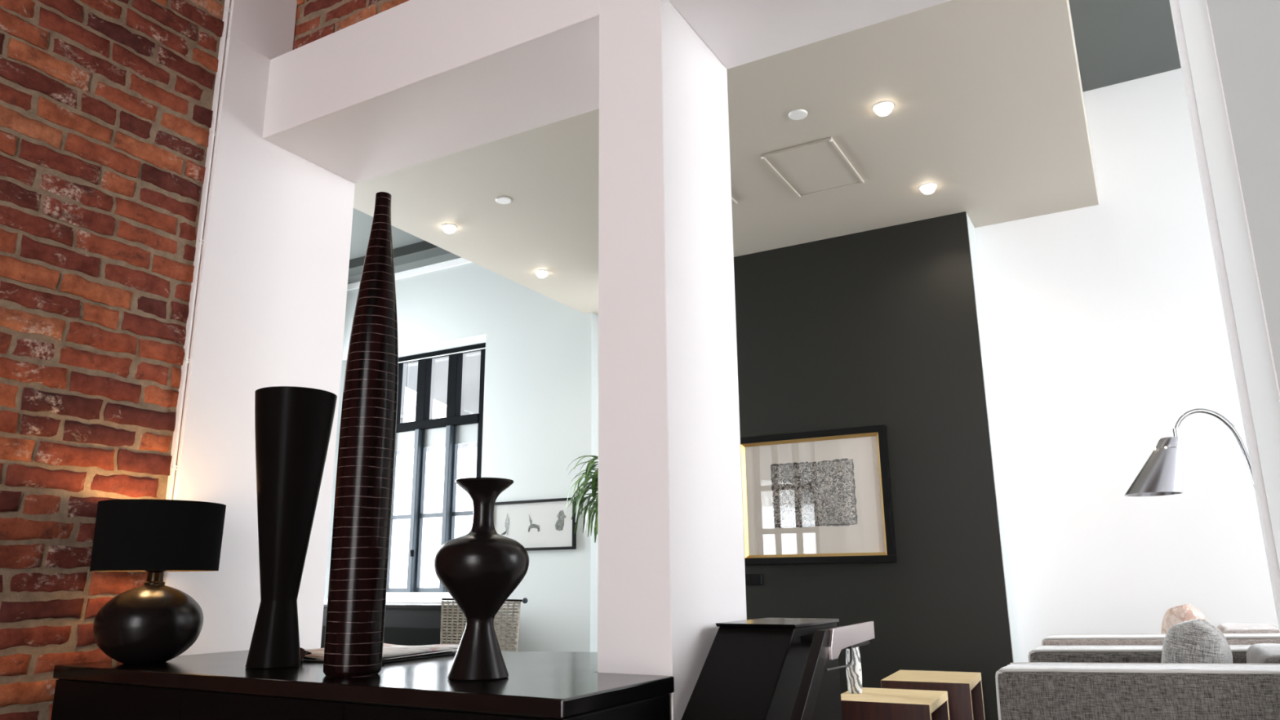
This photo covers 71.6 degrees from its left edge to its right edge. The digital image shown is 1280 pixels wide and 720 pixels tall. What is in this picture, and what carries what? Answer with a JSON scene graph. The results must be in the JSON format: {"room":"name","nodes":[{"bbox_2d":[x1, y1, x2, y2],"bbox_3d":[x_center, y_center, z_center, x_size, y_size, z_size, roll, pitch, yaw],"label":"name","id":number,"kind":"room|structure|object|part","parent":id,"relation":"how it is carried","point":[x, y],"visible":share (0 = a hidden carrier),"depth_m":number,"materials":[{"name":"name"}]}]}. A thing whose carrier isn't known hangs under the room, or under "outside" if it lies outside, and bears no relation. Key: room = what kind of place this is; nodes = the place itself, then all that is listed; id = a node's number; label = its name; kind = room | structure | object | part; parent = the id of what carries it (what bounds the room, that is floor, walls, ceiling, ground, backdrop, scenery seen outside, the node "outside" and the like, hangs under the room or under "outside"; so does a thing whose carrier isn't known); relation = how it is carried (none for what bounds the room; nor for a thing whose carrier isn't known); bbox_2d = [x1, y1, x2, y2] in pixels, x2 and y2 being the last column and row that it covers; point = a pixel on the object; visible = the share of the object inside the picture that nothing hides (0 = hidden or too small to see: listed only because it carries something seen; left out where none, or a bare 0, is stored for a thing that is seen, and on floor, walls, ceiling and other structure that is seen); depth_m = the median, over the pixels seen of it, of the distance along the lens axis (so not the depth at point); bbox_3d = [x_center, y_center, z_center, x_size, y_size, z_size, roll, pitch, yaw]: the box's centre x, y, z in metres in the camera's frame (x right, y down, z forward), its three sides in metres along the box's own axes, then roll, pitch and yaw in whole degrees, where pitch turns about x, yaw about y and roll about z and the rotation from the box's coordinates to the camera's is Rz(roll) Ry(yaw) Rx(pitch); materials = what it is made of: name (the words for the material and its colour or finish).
{"room":"living room","nodes":[
{"label":"living room","id":0,"kind":"room"},
{"bbox_2d":[0,0,297,719],"bbox_3d":[-2.047,-0.928,1.792,0.164,4.600,3.036,-8,-16,28],"label":"wall","id":1,"kind":"structure","parent":0,"point":[106,113],"depth_m":2.46,"materials":[{"name":"red brick"}]},
{"bbox_2d":[168,0,231,499],"bbox_3d":[-1.366,-0.998,2.905,0.009,3.740,0.016,-8,-16,28],"label":"trim","id":2,"kind":"structure","parent":1,"relation":"attached to","point":[174,467],"depth_m":2.73,"materials":[{"name":"white paint"}]},
{"bbox_2d":[293,0,408,49],"bbox_3d":[1.521,-2.326,1.913,6.408,1.906,0.129,-8,-16,28],"label":"brick wall","id":3,"kind":"structure","parent":0,"point":[315,20],"depth_m":3.09,"materials":[{"name":"red brick"}]},
{"bbox_2d":[324,262,598,652],"bbox_3d":[-1.988,1.027,8.247,3.826,3.915,0.300,-8,-16,28],"label":"wall","id":4,"kind":"structure","parent":0,"point":[540,402],"depth_m":7.59,"materials":[{"name":"paint"}]},
{"bbox_2d":[324,342,485,603],"bbox_3d":[-2.121,1.048,8.289,1.850,2.346,0.350,-8,-16,28],"label":"window","id":5,"kind":"structure","parent":4,"relation":"in","point":[454,429],"depth_m":8.34,"materials":[{"name":"black metal"},{"name":"dark grey painted metal"},{"name":"white painted plaster"}]},
{"bbox_3d":[-2.113,2.172,8.011,1.845,0.031,0.349,-8,-16,28],"label":"sill","id":6,"kind":"part","parent":5,"relation":"part of","materials":[{"name":"white paint"}]},
{"bbox_2d":[395,431,414,450],"bbox_3d":[-2.266,0.780,8.604,0.287,0.171,0.010,-8,-16,28],"label":"blind","id":7,"kind":"object","parent":5,"relation":"attached to","point":[405,440],"depth_m":8.61,"materials":[{"name":"grey"}]},
{"bbox_3d":[-2.091,1.777,8.162,0.042,0.060,0.034,-8,-16,28],"label":"handle","id":8,"kind":"part","parent":5,"relation":"part of","materials":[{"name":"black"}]},
{"bbox_3d":[-2.100,1.402,8.339,0.054,1.512,0.100,-8,-16,28],"label":"casement post","id":9,"kind":"part","parent":5,"relation":"part of","materials":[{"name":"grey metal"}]},
{"bbox_2d":[424,426,446,447],"bbox_3d":[-1.929,0.731,8.420,0.292,0.171,0.010,-8,-16,28],"label":"blind","id":10,"kind":"object","parent":5,"relation":"attached to","point":[433,437],"depth_m":8.42,"materials":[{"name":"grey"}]},
{"bbox_3d":[-2.136,1.051,8.457,1.658,2.271,0.080,-8,-16,28],"label":"frame","id":11,"kind":"part","parent":5,"relation":"part of","materials":[{"name":"black metal"}]},
{"bbox_3d":[-2.083,-0.019,8.629,1.840,0.006,0.014,-8,-16,28],"label":"head trim","id":12,"kind":"part","parent":5,"relation":"part of","materials":[{"name":"grey paint"}]},
{"bbox_3d":[-1.760,1.353,8.153,0.054,1.512,0.100,-8,-16,28],"label":"casement post","id":13,"kind":"part","parent":5,"relation":"part of","materials":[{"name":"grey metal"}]},
{"bbox_2d":[455,422,478,444],"bbox_3d":[-1.602,0.684,8.241,0.262,0.171,0.010,-8,-16,28],"label":"blind","id":14,"kind":"object","parent":5,"relation":"attached to","point":[464,433],"depth_m":8.24,"materials":[{"name":"grey"}]},
{"bbox_2d":[346,257,471,290],"bbox_3d":[-2.029,-0.881,8.549,3.548,0.064,0.011,-8,-16,28],"label":"trim","id":15,"kind":"structure","parent":4,"relation":"attached to","point":[459,261],"depth_m":8.56,"materials":[{"name":"white paint"}]},
{"bbox_2d":[493,497,576,551],"bbox_3d":[-0.893,1.364,7.331,0.860,0.410,0.030,-8,-16,28],"label":"framed print","id":16,"kind":"object","parent":4,"relation":"attached to","point":[535,524],"visible":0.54,"depth_m":7.30,"materials":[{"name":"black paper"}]},
{"bbox_2d":[163,0,951,719],"bbox_3d":[1.528,-0.093,1.347,6.600,2.702,0.569,-8,-16,28],"label":"wall","id":17,"kind":"structure","parent":0,"point":[409,83],"depth_m":2.52,"materials":[{"name":"white paint"}]},
{"bbox_2d":[1168,0,1279,631],"bbox_3d":[1.250,0.178,1.809,0.016,2.404,0.050,-8,-16,28],"label":"trim","id":18,"kind":"structure","parent":17,"relation":"attached to","point":[1264,517],"depth_m":1.86,"materials":[{"name":"white paint"}]},
{"bbox_2d":[1177,0,1279,571],"bbox_3d":[1.141,0.130,1.609,0.003,2.404,0.414,-8,-16,28],"label":"trim","id":19,"kind":"structure","parent":17,"relation":"attached to","point":[1255,344],"depth_m":1.68,"materials":[{"name":"white paint"}]},
{"bbox_2d":[596,330,598,652],"bbox_3d":[-0.006,0.753,7.218,0.674,3.915,0.200,-8,-16,28],"label":"wall","id":20,"kind":"structure","parent":0,"point":[597,331],"depth_m":7.39,"materials":[{"name":"white paint"}]},
{"bbox_2d":[353,0,1098,315],"bbox_3d":[0.296,-1.401,5.083,3.928,0.763,3.999,-8,-16,28],"label":"ceiling","id":21,"kind":"structure","parent":0,"point":[987,97],"depth_m":4.72,"materials":[{"name":"white paint"}]},
{"bbox_2d":[441,223,457,233],"bbox_3d":[-1.216,-0.829,5.657,0.100,0.045,0.100,-8,-16,28],"label":"ceiling light","id":22,"kind":"object","parent":21,"relation":"attached to","point":[447,228],"visible":1,"depth_m":5.63,"materials":[{"name":"white plastic"}]},
{"bbox_2d":[495,196,511,204],"bbox_3d":[-0.812,-0.947,5.273,0.092,0.008,0.092,-8,-16,28],"label":"smoke detector","id":23,"kind":"object","parent":21,"relation":"attached to","point":[501,200],"visible":1,"depth_m":5.26,"materials":[{"name":"white plastic"}]},
{"bbox_2d":[535,269,548,278],"bbox_3d":[-0.718,-0.623,6.502,0.100,0.045,0.100,-8,-16,28],"label":"ceiling light","id":24,"kind":"object","parent":21,"relation":"attached to","point":[541,273],"visible":1,"depth_m":6.47,"materials":[{"name":"white plastic"}]},
{"bbox_2d":[731,196,737,204],"bbox_3d":[0.258,-0.975,5.170,0.416,0.020,0.602,-8,-16,28],"label":"ceiling hatch","id":25,"kind":"object","parent":21,"relation":"attached to","point":[733,201],"visible":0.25,"depth_m":5.30,"materials":[{"name":"white paint"}]},
{"bbox_2d":[788,109,807,119],"bbox_3d":[0.770,-1.196,4.328,0.092,0.008,0.092,-8,-16,28],"label":"smoke detector","id":26,"kind":"object","parent":21,"relation":"attached to","point":[797,114],"visible":1,"depth_m":4.32,"materials":[{"name":"white plastic"}]},
{"bbox_2d":[760,137,863,197],"bbox_3d":[0.960,-1.049,4.898,0.394,0.020,0.602,-8,-16,28],"label":"ceiling hatch","id":27,"kind":"object","parent":21,"relation":"attached to","point":[818,166],"visible":1,"depth_m":4.87,"materials":[{"name":"white paint"}]},
{"bbox_2d":[872,101,893,115],"bbox_3d":[1.170,-1.196,4.263,0.100,0.045,0.100,-8,-16,28],"label":"ceiling light","id":28,"kind":"object","parent":21,"relation":"attached to","point":[884,108],"visible":1,"depth_m":4.24,"materials":[{"name":"white plastic"}]},
{"bbox_2d":[919,182,937,194],"bbox_3d":[1.670,-0.983,5.141,0.100,0.045,0.100,-8,-16,28],"label":"ceiling light","id":29,"kind":"object","parent":21,"relation":"attached to","point":[929,188],"visible":1,"depth_m":5.11,"materials":[{"name":"white plastic"}]},
{"bbox_2d":[347,0,1181,284],"bbox_3d":[-0.367,-2.212,3.589,11.900,0.100,8.200,-8,-16,28],"label":"ceiling","id":30,"kind":"structure","parent":0,"point":[1117,42],"depth_m":5.15,"materials":[{"name":"painted plaster"}]},
{"bbox_2d":[347,240,451,277],"bbox_3d":[-2.233,-0.954,8.195,3.548,0.089,0.170,-8,-16,28],"label":"trim","id":31,"kind":"structure","parent":30,"relation":"attached to","point":[424,250],"depth_m":8.07,"materials":[{"name":"paint"}]},
{"bbox_2d":[733,211,1021,719],"bbox_3d":[1.041,0.794,5.834,2.455,3.150,0.310,-8,-16,28],"label":"wall","id":32,"kind":"structure","parent":0,"point":[878,326],"depth_m":5.44,"materials":[{"name":"black paint"}]},
{"bbox_2d":[745,573,763,585],"bbox_3d":[0.716,1.406,5.683,0.154,0.070,0.012,-8,-16,28],"label":"wall socket","id":33,"kind":"object","parent":32,"relation":"attached to","point":[750,579],"visible":0.7,"depth_m":5.67,"materials":[{"name":"black plastic"}]},
{"bbox_2d":[740,424,897,564],"bbox_3d":[1.076,0.860,5.581,0.994,0.820,0.055,-8,-16,28],"label":"framed picture","id":34,"kind":"object","parent":32,"relation":"attached to","point":[808,499],"visible":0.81,"depth_m":5.56,"materials":[{"name":"black paper"}]},
{"bbox_2d":[770,457,857,528],"bbox_3d":[1.089,0.842,5.591,0.551,0.416,0.001,-8,-16,28],"label":"print","id":35,"kind":"object","parent":34,"relation":"attached to","point":[806,492],"depth_m":5.59},
{"bbox_2d":[974,68,1279,662],"bbox_3d":[3.228,0.177,5.012,7.200,3.915,0.200,-8,-16,28],"label":"wall","id":36,"kind":"structure","parent":0,"point":[1105,325],"depth_m":5.17,"materials":[{"name":"white paint"}]},
{"bbox_2d":[1206,0,1279,390],"bbox_3d":[2.688,-0.297,0.568,3.788,2.702,0.004,-8,-16,28],"label":"wall pier","id":37,"kind":"object","parent":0,"point":[1246,33],"visible":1,"depth_m":1.54,"materials":[{"name":"grey paint"}]},
{"bbox_3d":[-0.751,1.510,1.903,11.900,0.100,9.900,-8,-16,28],"label":"floor","id":38,"kind":"structure","parent":0,"visible":0},
{"bbox_2d":[50,648,674,719],"bbox_3d":[-0.579,1.136,2.178,1.557,0.755,0.920,-8,-16,28],"label":"console table","id":39,"kind":"object","parent":38,"relation":"on","point":[539,685],"visible":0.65,"depth_m":1.87,"materials":[{"name":"black wood"}]},
{"bbox_3d":[-1.244,1.085,2.041,0.508,0.640,0.008,-8,-16,28],"label":"door","id":40,"kind":"part","parent":39,"relation":"part of","materials":[{"name":"black wood"}]},
{"bbox_2d":[89,498,226,664],"bbox_3d":[-1.279,0.584,2.339,0.305,0.405,0.305,-8,-16,28],"label":"table lamp","id":41,"kind":"object","parent":39,"relation":"on","point":[153,622],"visible":1,"depth_m":2.24,"materials":[{"name":"black ceramic"}]},
{"bbox_3d":[-1.280,0.473,2.366,0.305,0.175,0.305,-8,-16,28],"label":"lamp shade","id":42,"kind":"part","parent":41,"relation":"part of","materials":[{"name":"black fabric"}]},
{"bbox_3d":[-0.800,1.020,1.798,0.508,0.640,0.008,-8,-16,28],"label":"door","id":43,"kind":"part","parent":39,"relation":"part of","materials":[{"name":"black wood"}]},
{"bbox_2d":[244,386,337,669],"bbox_3d":[-0.891,0.416,2.231,0.200,0.673,0.200,-8,-16,28],"label":"vase","id":44,"kind":"object","parent":39,"relation":"on","point":[293,425],"visible":1,"depth_m":2.19,"materials":[{"name":"black ceramic"}]},
{"bbox_2d":[299,647,315,663],"bbox_3d":[-0.893,0.752,2.263,0.121,0.037,0.053,-3,-14,9],"label":"sunglasses","id":45,"kind":"object","parent":39,"relation":"on","point":[303,652],"visible":0.23,"depth_m":2.25,"materials":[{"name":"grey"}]},
{"bbox_2d":[323,191,398,677],"bbox_3d":[-0.636,0.138,2.082,0.131,1.136,0.131,-8,-16,28],"label":"bottle vase","id":46,"kind":"object","parent":39,"relation":"on","point":[362,506],"visible":1,"depth_m":2.00,"materials":[{"name":"black ceramic"}]},
{"bbox_2d":[302,643,458,663],"bbox_3d":[-0.720,0.795,2.412,0.348,0.022,0.380,-7,-15,25],"label":"book","id":47,"kind":"object","parent":39,"relation":"on","point":[391,652],"visible":0.42,"depth_m":2.37,"materials":[{"name":"white paper"}]},
{"bbox_3d":[-0.356,0.956,1.555,0.508,0.640,0.008,-8,-16,28],"label":"door","id":48,"kind":"part","parent":39,"relation":"part of","materials":[{"name":"black wood"}]},
{"bbox_2d":[433,477,528,680],"bbox_3d":[-0.340,0.465,1.905,0.202,0.411,0.202,-8,-16,28],"label":"urn vase","id":49,"kind":"object","parent":39,"relation":"on","point":[481,568],"visible":1,"depth_m":1.84,"materials":[{"name":"black ceramic"}]},
{"bbox_2d":[320,602,466,648],"bbox_3d":[-2.380,2.481,7.573,2.260,0.775,0.496,-8,-16,28],"label":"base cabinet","id":50,"kind":"object","parent":38,"relation":"on","point":[405,624],"visible":0.02,"depth_m":7.08,"materials":[{"name":"black wood"}]},
{"bbox_3d":[-2.484,2.481,7.372,0.720,0.520,0.018,-8,-16,28],"label":"door","id":51,"kind":"part","parent":50,"relation":"part of","materials":[{"name":"black"}]},
{"bbox_3d":[-1.844,2.388,7.022,0.720,0.520,0.018,-8,-16,28],"label":"door","id":52,"kind":"part","parent":50,"relation":"part of","materials":[{"name":"black"}]},
{"bbox_2d":[440,597,528,651],"bbox_3d":[-0.636,1.590,4.258,0.513,0.878,0.453,-8,-16,28],"label":"dining chair","id":53,"kind":"object","parent":38,"relation":"on","point":[524,600],"visible":0.24,"depth_m":4.12,"materials":[{"name":"wicker"}]},
{"bbox_3d":[-0.743,1.133,4.194,0.497,0.016,0.014,-8,-16,28],"label":"rail","id":54,"kind":"part","parent":53,"relation":"part of","materials":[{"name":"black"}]},
{"bbox_2d":[564,455,598,542],"bbox_3d":[-0.232,1.467,5.637,0.586,1.772,0.597,6,-16,-26],"label":"potted plant","id":55,"kind":"object","parent":38,"relation":"on","point":[593,485],"visible":0.25,"depth_m":5.75,"materials":[{"name":"green plant"}]},
{"bbox_2d":[680,617,875,719],"bbox_3d":[0.215,0.962,1.713,0.280,0.854,0.985,-8,-16,28],"label":"chair","id":56,"kind":"object","parent":38,"relation":"on","point":[762,668],"visible":1,"depth_m":1.89,"materials":[{"name":"black metal"}]},
{"bbox_3d":[0.418,0.639,2.061,0.008,0.014,0.290,-8,-16,28],"label":"rim rail","id":57,"kind":"part","parent":56,"relation":"part of","materials":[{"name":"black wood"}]},
{"bbox_3d":[0.246,0.778,1.574,0.023,0.544,0.683,-8,-16,28],"label":"slanted post","id":58,"kind":"part","parent":56,"relation":"part of","materials":[{"name":"black wood"}]},
{"bbox_2d":[822,626,869,648],"bbox_3d":[0.486,0.656,2.101,0.071,0.041,0.162,-8,-16,28],"label":"tray","id":59,"kind":"object","parent":56,"relation":"on","point":[860,634],"depth_m":2.06,"materials":[{"name":"silver metal"}]},
{"bbox_3d":[0.484,0.634,2.018,0.008,0.064,0.340,-8,-16,28],"label":"rail","id":60,"kind":"part","parent":56,"relation":"part of","materials":[{"name":"grey metal"}]},
{"bbox_2d":[840,687,949,719],"bbox_3d":[1.057,1.643,3.691,0.400,0.470,0.471,-7,-15,26],"label":"table","id":61,"kind":"object","parent":38,"relation":"on","point":[873,704],"visible":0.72,"depth_m":3.58,"materials":[{"name":"brown wood"}]},
{"bbox_2d":[845,646,862,693],"bbox_3d":[0.928,1.324,3.856,0.066,0.230,0.066,-8,-16,28],"label":"patterned vase","id":62,"kind":"object","parent":61,"relation":"on","point":[854,673],"visible":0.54,"depth_m":3.83,"materials":[{"name":"white ceramic"}]},
{"bbox_3d":[1.158,1.708,3.883,0.398,0.436,0.017,-7,-15,26],"label":"panel","id":63,"kind":"part","parent":61,"relation":"part of","materials":[{"name":"brown wood"}]},
{"bbox_2d":[880,670,985,719],"bbox_3d":[1.471,1.816,4.402,0.410,0.470,0.541,-7,-15,25],"label":"table","id":64,"kind":"object","parent":38,"relation":"on","point":[964,689],"visible":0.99,"depth_m":4.27,"materials":[{"name":"brown wood"}]},
{"bbox_3d":[1.359,1.777,4.170,0.408,0.436,0.017,-7,-15,25],"label":"panel","id":65,"kind":"part","parent":64,"relation":"part of","materials":[{"name":"brown wood"}]},
{"bbox_3d":[1.583,1.888,4.625,0.408,0.436,0.017,-7,-15,25],"label":"panel","id":66,"kind":"part","parent":64,"relation":"part of","materials":[{"name":"brown wood"}]},
{"bbox_2d":[995,643,1279,719],"bbox_3d":[1.758,1.287,2.825,0.986,0.732,1.076,-8,-16,28],"label":"sofa","id":67,"kind":"object","parent":38,"relation":"on","point":[1058,682],"visible":0.94,"depth_m":2.54,"materials":[{"name":"grey fabric"}]},
{"bbox_3d":[1.960,1.321,3.185,0.985,0.580,0.254,-8,-16,28],"label":"arm","id":68,"kind":"part","parent":67,"relation":"part of"},
{"bbox_2d":[1161,617,1232,663],"bbox_3d":[1.758,0.983,2.805,0.199,0.320,0.322,-13,-18,40],"label":"cushion","id":69,"kind":"object","parent":67,"relation":"on","point":[1197,640],"visible":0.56,"depth_m":2.71,"materials":[{"name":"grey fabric"}]},
{"bbox_3d":[2.027,1.096,2.716,0.275,0.418,0.568,-8,-16,28],"label":"backrest","id":70,"kind":"part","parent":67,"relation":"part of","materials":[{"name":"grey fabric"}]},
{"bbox_2d":[1041,623,1279,645],"bbox_3d":[2.455,1.588,4.060,0.986,0.730,1.023,-8,-16,28],"label":"sofa","id":71,"kind":"object","parent":38,"relation":"on","point":[1234,633],"visible":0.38,"depth_m":3.81,"materials":[{"name":"grey fabric"}]},
{"bbox_3d":[2.265,1.455,3.748,0.986,0.585,0.255,-8,-16,28],"label":"arm","id":72,"kind":"part","parent":71,"relation":"part of"},
{"bbox_2d":[1160,604,1206,634],"bbox_3d":[2.506,1.288,4.080,0.199,0.320,0.322,-13,-18,40],"label":"cushion","id":73,"kind":"object","parent":71,"relation":"on","point":[1174,615],"visible":0.3,"depth_m":4.01,"materials":[{"name":"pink fabric"}]},
{"bbox_3d":[2.737,1.402,3.972,0.276,0.417,0.568,-8,-16,28],"label":"backrest","id":74,"kind":"part","parent":71,"relation":"part of","materials":[{"name":"white fabric"}]},
{"bbox_2d":[1124,408,1254,496],"bbox_3d":[1.463,0.782,2.091,0.453,1.364,0.260,-8,-16,28],"label":"floor lamp","id":75,"kind":"object","parent":38,"relation":"on","point":[1161,474],"visible":0.91,"depth_m":2.25,"materials":[{"name":"silver metal"}]},
{"bbox_3d":[1.318,0.277,2.299,0.131,0.141,0.131,3,-14,-15],"label":"lamp shade","id":76,"kind":"part","parent":75,"relation":"part of","materials":[{"name":"silver metal"}]},
{"label":"outside","id":77,"kind":"structure","parent":0,"visible":0},
{"bbox_2d":[386,351,480,598],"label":"window","id":78,"kind":"structure","parent":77,"point":[467,452],"depth_m":21.12,"materials":[{"name":"glass"}]},
{"bbox_3d":[-5.965,0.463,22.198,0.360,1.800,0.019,-8,-16,28],"label":"pane","id":79,"kind":"part","parent":78,"relation":"part of","materials":[{"name":"grey glass"}]},
{"bbox_3d":[-5.582,0.407,21.988,0.360,1.800,0.019,-8,-16,28],"label":"pane","id":80,"kind":"part","parent":78,"relation":"part of","materials":[{"name":"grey glass"}]},
{"bbox_3d":[-2.205,1.610,19.693,21.000,0.300,0.199,-8,-16,28],"label":"cornice","id":81,"kind":"part","parent":78,"relation":"part of","materials":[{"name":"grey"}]}
]}

